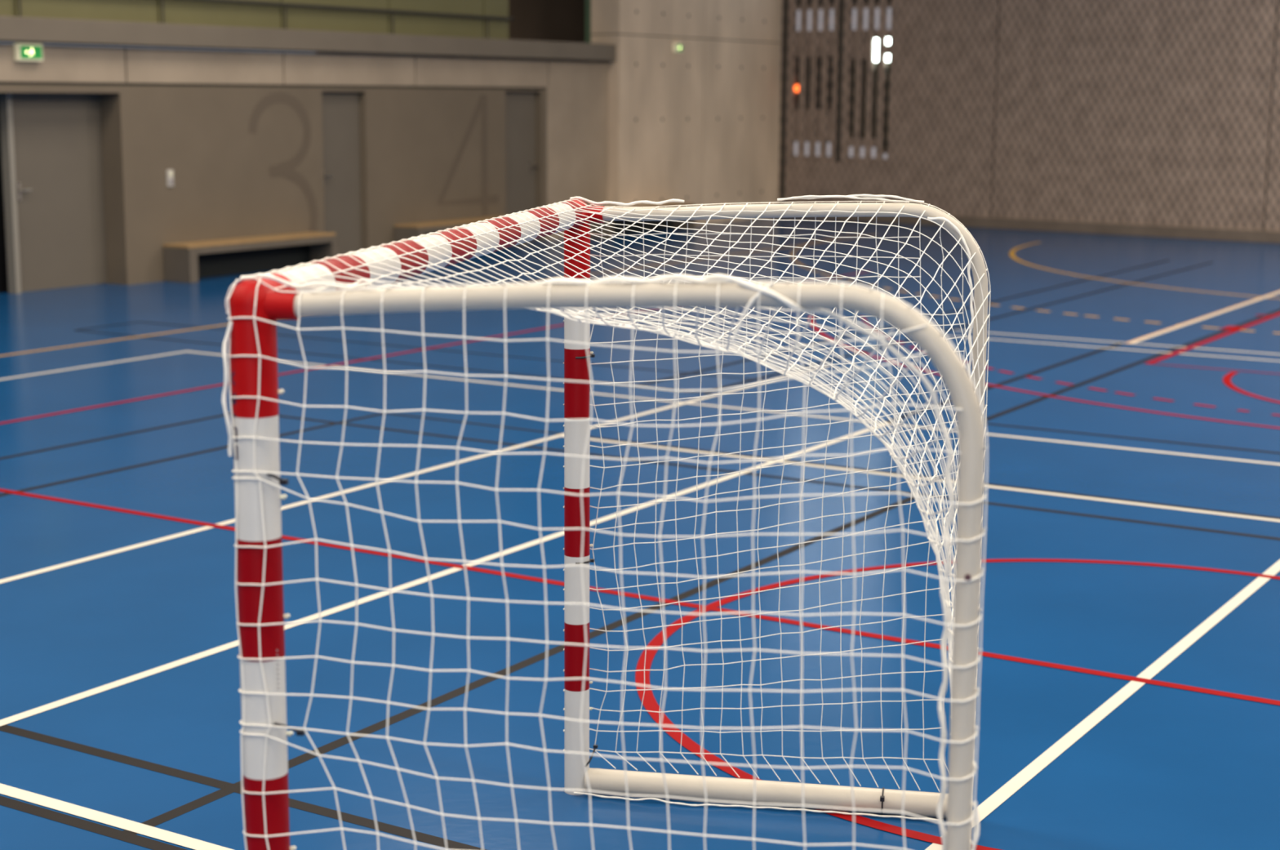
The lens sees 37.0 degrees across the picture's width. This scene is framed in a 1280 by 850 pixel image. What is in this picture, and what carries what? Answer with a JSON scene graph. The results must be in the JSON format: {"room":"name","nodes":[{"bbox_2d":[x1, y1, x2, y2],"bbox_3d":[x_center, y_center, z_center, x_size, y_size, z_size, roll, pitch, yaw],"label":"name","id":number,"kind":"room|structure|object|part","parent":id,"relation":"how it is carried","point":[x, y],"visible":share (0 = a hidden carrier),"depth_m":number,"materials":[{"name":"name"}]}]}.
{"room":"sports facility","nodes":[
{"label":"sports facility","id":0,"kind":"room"},
{"bbox_2d":[0,131,8,293],"bbox_3d":[-6.722,-2.262,18.812,0.055,2.000,1.300,6,12,31],"label":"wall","id":1,"kind":"structure","parent":0,"point":[3,263],"depth_m":19.30,"materials":[{"name":"black"}]},
{"bbox_2d":[0,0,508,39],"bbox_3d":[-9.782,-4.338,12.747,0.140,2.675,30.300,6,12,31],"label":"wall","id":2,"kind":"structure","parent":0,"point":[175,11],"depth_m":22.13,"materials":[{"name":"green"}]},
{"bbox_2d":[0,43,608,284],"bbox_3d":[-9.194,-1.744,14.368,0.454,2.474,32.900,6,12,31],"label":"wall","id":3,"kind":"structure","parent":0,"point":[239,133],"depth_m":22.13,"materials":[{"name":"concrete"}]},
{"bbox_2d":[13,43,43,61],"bbox_3d":[-5.998,-3.658,18.753,0.079,0.170,0.300,6,12,31],"label":"exit sign","id":4,"kind":"object","parent":3,"relation":"attached to","point":[23,51],"visible":1,"depth_m":18.70,"materials":[{"name":"green"}]},
{"bbox_3d":[-5.970,-3.655,18.736,0.008,0.122,0.258,6,12,31],"label":"green panel","id":5,"kind":"part","parent":4,"relation":"part of","materials":[{"name":"green plastic"}]},
{"bbox_2d":[0,92,107,293],"bbox_3d":[-5.994,-2.401,19.643,0.126,2.000,1.260,6,12,31],"label":"door","id":6,"kind":"structure","parent":3,"relation":"in","point":[51,144],"depth_m":19.60,"materials":[{"name":"grey metal"}]},
{"bbox_3d":[-6.312,-2.316,19.142,0.120,2.000,0.060,6,12,31],"label":"frame","id":7,"kind":"part","parent":6,"relation":"part of","materials":[{"name":"grey metal"}]},
{"bbox_3d":[-6.199,-2.356,19.255,0.066,0.180,0.140,6,12,31],"label":"handle","id":8,"kind":"part","parent":6,"relation":"part of","materials":[{"name":"silver metal"}]},
{"bbox_2d":[166,169,173,186],"bbox_3d":[-5.049,-2.653,20.546,0.027,0.180,0.090,6,12,31],"label":"light switch","id":9,"kind":"object","parent":3,"relation":"attached to","point":[170,174],"visible":1,"depth_m":20.53,"materials":[{"name":"grey plastic"}]},
{"bbox_2d":[0,15,616,61],"bbox_3d":[-9.191,-3.075,13.997,0.590,0.235,32.660,6,12,31],"label":"trim","id":10,"kind":"structure","parent":3,"relation":"attached to","point":[15,29],"depth_m":21.61,"materials":[{"name":"grey concrete"}]},
{"bbox_2d":[18,0,514,38],"bbox_3d":[-9.678,-3.162,12.881,0.044,0.321,30.300,6,12,31],"label":"handrail","id":11,"kind":"object","parent":10,"relation":"on","point":[238,2],"visible":1,"depth_m":22.69,"materials":[{"name":"grey metal"}]},
{"bbox_2d":[321,91,361,257],"bbox_3d":[-3.621,-2.991,23.033,0.116,2.025,0.790,6,12,31],"label":"door","id":12,"kind":"structure","parent":3,"relation":"in","point":[340,109],"depth_m":23.08,"materials":[{"name":"grey metal"}]},
{"bbox_3d":[-3.734,-2.955,22.806,0.066,0.180,0.140,6,12,31],"label":"handle","id":13,"kind":"part","parent":12,"relation":"part of","materials":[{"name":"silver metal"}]},
{"bbox_2d":[505,91,538,213],"bbox_3d":[-1.665,-3.529,26.145,0.116,2.045,0.840,6,12,31],"label":"door","id":14,"kind":"structure","parent":3,"relation":"in","point":[520,106],"depth_m":26.17,"materials":[{"name":"grey metal"}]},
{"bbox_3d":[-1.470,-3.566,26.411,0.066,0.180,0.140,6,12,31],"label":"handle","id":15,"kind":"part","parent":14,"relation":"part of","materials":[{"name":"silver metal"}]},
{"bbox_2d":[315,0,591,62],"bbox_3d":[-1.594,-6.994,28.151,2.400,3.800,6.900,6,12,31],"label":"wall","id":16,"kind":"structure","parent":0,"point":[549,20],"depth_m":30.35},
{"bbox_2d":[0,217,1279,849],"bbox_3d":[2.882,0.387,10.304,32.300,0.204,38.800,6,12,31],"label":"floor","id":17,"kind":"structure","parent":0,"point":[1130,687],"depth_m":8.29,"materials":[{"name":"blue paint"}]},
{"bbox_2d":[163,231,337,283],"bbox_3d":[-4.336,-1.899,21.491,0.395,0.400,2.400,6,12,31],"label":"bench","id":18,"kind":"object","parent":17,"relation":"on","point":[183,262],"visible":0.84,"depth_m":21.39,"materials":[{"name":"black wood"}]},
{"bbox_3d":[-4.468,-1.866,21.590,0.025,0.291,2.170,6,12,31],"label":"panel","id":19,"kind":"part","parent":18,"relation":"part of","materials":[{"name":"black"}]},
{"bbox_2d":[394,215,527,246],"bbox_3d":[-2.291,-2.450,24.747,0.395,0.400,2.330,6,12,31],"label":"bench","id":20,"kind":"object","parent":17,"relation":"on","point":[402,231],"visible":0.36,"depth_m":23.90,"materials":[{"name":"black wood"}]},
{"bbox_2d":[222,194,991,849],"bbox_3d":[0.145,0.432,4.223,1.221,1.763,2.485,2,10,10],"label":"goal","id":21,"kind":"object","parent":17,"relation":"on","point":[357,282],"visible":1,"depth_m":3.08,"materials":[{"name":"white metal"}]},
{"bbox_2d":[231,371,237,460],"bbox_3d":[-0.645,-0.015,3.037,0.001,0.144,0.018,-7,12,-35],"label":"print","id":22,"kind":"object","parent":21,"relation":"attached to","point":[233,374],"depth_m":3.03},
{"bbox_3d":[-0.620,0.729,3.187,0.073,1.515,0.073,2,10,10],"label":"post","id":23,"kind":"part","parent":21,"relation":"part of","materials":[{"name":"red metal"}]},
{"bbox_3d":[-0.181,0.331,5.502,0.073,1.515,0.073,2,10,10],"label":"post","id":24,"kind":"part","parent":21,"relation":"part of","materials":[{"name":"red metal"}]},
{"bbox_2d":[590,202,695,239],"bbox_3d":[0.033,-3.012,28.072,0.395,0.400,2.450,6,12,31],"label":"bench","id":25,"kind":"object","parent":17,"relation":"on","point":[673,224],"visible":0.35,"depth_m":28.28,"materials":[{"name":"black wood"}]},
{"bbox_3d":[-0.098,-2.979,28.172,0.025,0.291,2.220,6,12,31],"label":"panel","id":26,"kind":"part","parent":25,"relation":"part of","materials":[{"name":"black"}]},
{"bbox_2d":[591,0,782,226],"bbox_3d":[0.860,-7.119,29.547,0.502,8.000,5.140,6,12,31],"label":"wall","id":27,"kind":"structure","parent":0,"point":[699,124],"depth_m":29.39,"materials":[{"name":"concrete"}]},
{"bbox_2d":[585,0,591,43],"bbox_3d":[-0.556,-7.153,27.556,0.450,3.270,0.160,6,12,31],"label":"trim","id":28,"kind":"structure","parent":27,"relation":"attached to","point":[588,2],"depth_m":27.80,"materials":[{"name":"green"}]},
{"bbox_2d":[672,43,682,52],"bbox_3d":[0.571,-5.678,28.779,0.079,0.130,0.170,6,12,31],"label":"exit sign","id":29,"kind":"object","parent":27,"relation":"attached to","point":[677,47],"visible":1,"depth_m":28.72,"materials":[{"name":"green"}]},
{"bbox_3d":[0.600,-5.675,28.762,0.008,0.094,0.146,6,12,31],"label":"green panel","id":30,"kind":"part","parent":29,"relation":"part of","materials":[{"name":"green plastic"}]},
{"bbox_2d":[777,0,1279,244],"bbox_3d":[13.668,-5.876,22.836,29.450,8.000,0.336,8,12,38],"label":"wall","id":31,"kind":"structure","parent":0,"point":[1157,118],"depth_m":28.49,"materials":[{"name":"grey"}]},
{"bbox_2d":[778,0,894,204],"bbox_3d":[3.108,-7.444,30.919,2.470,7.800,0.152,8,12,38],"label":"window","id":32,"kind":"structure","parent":31,"relation":"in","point":[837,65],"depth_m":31.09,"materials":[{"name":"grey metal"}]},
{"bbox_3d":[13.605,-1.996,23.377,29.350,0.170,0.085,8,12,38],"label":"skirting","id":33,"kind":"part","parent":31,"relation":"part of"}
]}

